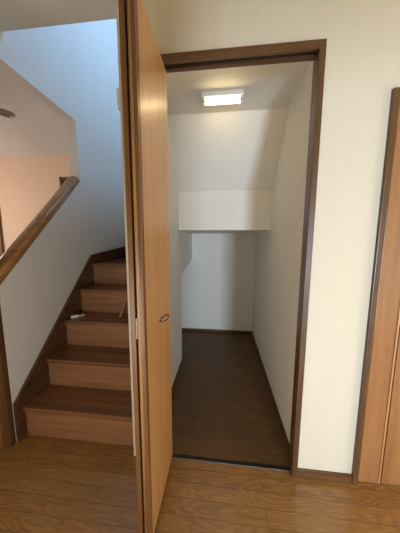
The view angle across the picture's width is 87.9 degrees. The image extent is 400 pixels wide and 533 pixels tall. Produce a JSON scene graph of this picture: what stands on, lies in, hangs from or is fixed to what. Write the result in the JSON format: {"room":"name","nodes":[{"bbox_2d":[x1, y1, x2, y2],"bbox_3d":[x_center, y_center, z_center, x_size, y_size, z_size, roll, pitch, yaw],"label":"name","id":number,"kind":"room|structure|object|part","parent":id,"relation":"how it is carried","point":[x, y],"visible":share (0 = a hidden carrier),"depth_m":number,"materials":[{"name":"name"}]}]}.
{"room":"hallway","nodes":[
{"label":"hallway","id":0,"kind":"room"},
{"bbox_2d":[0,70,68,157],"bbox_3d":[-2.384,-1.344,1.756,2.505,0.100,2.010,1,7,6],"label":"ceiling","id":1,"kind":"structure","parent":0,"point":[35,130],"depth_m":1.95,"materials":[{"name":"paint"}]},
{"bbox_2d":[0,109,14,117],"bbox_3d":[-1.638,-1.286,1.743,0.124,0.007,0.124,1,7,6],"label":"recessed light","id":2,"kind":"object","parent":1,"relation":"in","point":[3,112],"visible":1,"depth_m":1.75,"materials":[{"name":"grey metal"}]},
{"bbox_2d":[0,156,69,251],"bbox_3d":[-2.245,-0.268,2.849,2.425,2.300,0.080,1,7,6],"label":"wall","id":3,"kind":"structure","parent":0,"point":[27,184],"depth_m":2.72,"materials":[{"name":"paint"}]},
{"bbox_2d":[0,216,4,256],"bbox_3d":[-3.055,0.024,2.916,0.710,1.700,0.029,1,7,6],"label":"door","id":4,"kind":"structure","parent":3,"relation":"in","point":[2,252],"depth_m":2.83,"materials":[{"name":"brown wood"}]},
{"bbox_2d":[59,177,67,185],"bbox_3d":[-1.458,-0.120,2.733,0.680,2.040,0.014,1,7,6],"label":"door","id":5,"kind":"structure","parent":3,"relation":"in","point":[62,180],"depth_m":2.64,"materials":[{"name":"brown wood"}]},
{"bbox_2d":[0,0,115,31],"bbox_3d":[0.468,-1.206,-0.752,3.850,0.250,3.475,1,7,6],"label":"ceiling","id":6,"kind":"structure","parent":0,"point":[14,14],"depth_m":1.07,"materials":[{"name":"paint"}]},
{"bbox_2d":[0,19,125,441],"bbox_3d":[-1.073,-1.450,1.838,0.081,4.900,1.717,1,7,6],"label":"wall","id":7,"kind":"structure","parent":0,"point":[72,69],"depth_m":1.67,"materials":[{"name":"paint"}]},
{"bbox_2d":[0,307,15,449],"bbox_3d":[-1.210,-0.104,1.117,0.156,2.400,0.053,1,7,6],"label":"trim","id":8,"kind":"structure","parent":7,"relation":"attached to","point":[7,429],"depth_m":1.22,"materials":[{"name":"brown wood"}]},
{"bbox_3d":[-1.224,-0.104,1.114,0.128,2.400,0.043,1,7,6],"label":"post","id":9,"kind":"part","parent":8,"relation":"part of","materials":[{"name":"brown wood"}]},
{"bbox_2d":[0,176,79,284],"bbox_3d":[-1.131,-0.317,1.467,0.092,0.827,0.801,1,7,6],"label":"handrail","id":10,"kind":"object","parent":7,"relation":"attached to","point":[13,254],"visible":1,"depth_m":1.39,"materials":[{"name":"brown wood"}]},
{"bbox_2d":[116,87,119,109],"bbox_3d":[-0.383,-0.792,1.020,0.022,0.124,0.068,1,7,6],"label":"wall box","id":11,"kind":"object","parent":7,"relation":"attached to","point":[117,89],"visible":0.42,"depth_m":0.98,"materials":[{"name":"white plastic"}]},
{"bbox_2d":[168,121,191,387],"bbox_3d":[-0.238,-0.398,1.903,0.092,2.800,1.662,1,7,6],"label":"wall partition","id":12,"kind":"structure","parent":0,"point":[180,242],"depth_m":1.79,"materials":[{"name":"paint"}]},
{"bbox_2d":[171,358,182,390],"bbox_3d":[-0.231,1.020,1.724,0.006,0.028,0.880,1,7,6],"label":"baseboard","id":13,"kind":"structure","parent":12,"relation":"attached to","point":[182,358],"depth_m":1.90,"materials":[{"name":"brown wood"}]},
{"bbox_2d":[0,330,399,532],"bbox_3d":[0.542,1.233,0.317,3.850,0.050,5.017,1,7,6],"label":"floor","id":14,"kind":"structure","parent":0,"point":[48,484],"depth_m":1.08,"materials":[{"name":"brown wood"}]},
{"bbox_2d":[13,246,133,445],"bbox_3d":[-0.665,0.378,2.014,0.751,1.229,1.714,1,7,6],"label":"staircase","id":15,"kind":"structure","parent":14,"relation":"on","point":[78,385],"depth_m":1.46,"materials":[{"name":"brown wood"}]},
{"bbox_2d":[71,314,83,317],"bbox_3d":[-1.008,0.403,1.707,0.095,0.021,0.032,-6,10,-43],"label":"gadget","id":16,"kind":"object","parent":15,"relation":"on","point":[75,315],"visible":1,"depth_m":1.69,"materials":[{"name":"white plastic"}]},
{"bbox_2d":[119,295,127,316],"bbox_3d":[-0.632,0.331,1.725,0.022,0.174,0.092,5,9,35],"label":"wood strip","id":17,"kind":"object","parent":15,"relation":"on","point":[126,298],"visible":0.86,"depth_m":1.72,"materials":[{"name":"brown wood"}]},
{"bbox_2d":[181,233,255,330],"bbox_3d":[-0.115,-1.544,2.633,1.816,4.900,0.080,1,7,6],"label":"wall","id":18,"kind":"structure","parent":0,"point":[217,285],"depth_m":2.77,"materials":[{"name":"paint"}]},
{"bbox_2d":[182,328,251,333],"bbox_3d":[-0.122,0.876,2.883,1.665,0.035,0.008,1,7,6],"label":"baseboard","id":19,"kind":"structure","parent":18,"relation":"attached to","point":[184,329],"depth_m":2.84,"materials":[{"name":"brown wood"}]},
{"bbox_2d":[167,61,310,232],"bbox_3d":[0.215,-0.781,1.808,0.819,0.913,1.662,1,7,6],"label":"ceiling","id":20,"kind":"structure","parent":0,"point":[226,156],"depth_m":1.55,"materials":[{"name":"paint"}]},
{"bbox_2d":[201,89,243,107],"bbox_3d":[0.137,-1.007,1.261,0.250,0.066,0.080,1,7,6],"label":"closet ceiling light","id":21,"kind":"object","parent":20,"relation":"attached to","point":[234,96],"visible":1,"depth_m":1.23,"materials":[{"name":"white plastic"}]},
{"bbox_2d":[240,95,242,105],"bbox_3d":[0.246,-0.990,1.238,0.016,0.039,0.032,1,7,6],"label":"socket","id":22,"kind":"object","parent":21,"relation":"attached to","point":[241,96],"depth_m":1.22,"materials":[{"name":"grey plastic"}]},
{"bbox_2d":[116,0,399,473],"bbox_3d":[1.087,-0.076,0.947,2.940,2.400,0.090,1,7,6],"label":"wall","id":23,"kind":"structure","parent":0,"point":[362,63],"depth_m":0.91,"materials":[{"name":"white paint"}]},
{"bbox_2d":[118,0,171,532],"bbox_3d":[-0.183,0.122,0.895,0.086,1.988,0.366,1,7,6],"label":"door","id":24,"kind":"structure","parent":23,"relation":"in","point":[143,72],"depth_m":0.77,"materials":[{"name":"brown wood"}]},
{"bbox_3d":[-0.155,0.228,0.917,0.033,0.006,0.089,1,7,6],"label":"handle","id":25,"kind":"part","parent":24,"relation":"part of","materials":[{"name":"brown metal"}]},
{"bbox_2d":[172,454,289,471],"bbox_3d":[0.130,1.108,1.173,0.723,0.014,0.024,1,7,6],"label":"trim","id":26,"kind":"structure","parent":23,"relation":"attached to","point":[177,456],"depth_m":1.17,"materials":[{"name":"grey metal"}]},
{"bbox_2d":[160,38,326,476],"bbox_3d":[0.133,0.081,1.042,0.777,2.060,0.060,1,7,6],"label":"trim","id":27,"kind":"structure","parent":23,"relation":"attached to","point":[307,50],"depth_m":0.92,"materials":[{"name":"brown wood"}]},
{"bbox_2d":[297,468,351,482],"bbox_3d":[0.648,1.092,1.086,0.271,0.045,0.009,1,7,6],"label":"baseboard","id":28,"kind":"structure","parent":23,"relation":"attached to","point":[301,472],"depth_m":1.08,"materials":[{"name":"brown wood"}]},
{"bbox_2d":[351,87,399,484],"bbox_3d":[1.271,0.197,0.953,0.967,1.858,0.104,1,7,6],"label":"trim","id":29,"kind":"structure","parent":23,"relation":"attached to","point":[395,93],"depth_m":0.93,"materials":[{"name":"brown wood"}]},
{"bbox_2d":[358,104,399,484],"bbox_3d":[1.269,0.211,0.933,0.913,1.827,0.038,1,7,6],"label":"door","id":30,"kind":"structure","parent":23,"relation":"in","point":[380,452],"depth_m":0.99,"materials":[{"name":"brown wood"}]},
{"bbox_3d":[1.267,0.211,0.933,0.670,1.827,0.027,1,7,6],"label":"panel","id":31,"kind":"part","parent":30,"relation":"part of","materials":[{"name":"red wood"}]},
{"bbox_2d":[252,61,312,443],"bbox_3d":[0.660,-1.426,1.681,0.070,4.900,1.662,1,7,6],"label":"wall","id":32,"kind":"structure","parent":0,"point":[278,250],"depth_m":1.40,"materials":[{"name":"paint"}]},
{"bbox_2d":[252,332,289,448],"bbox_3d":[0.616,0.990,1.998,0.006,0.028,1.609,1,7,6],"label":"baseboard","id":33,"kind":"structure","parent":32,"relation":"attached to","point":[280,420],"depth_m":1.61,"materials":[{"name":"brown wood"}]}
]}

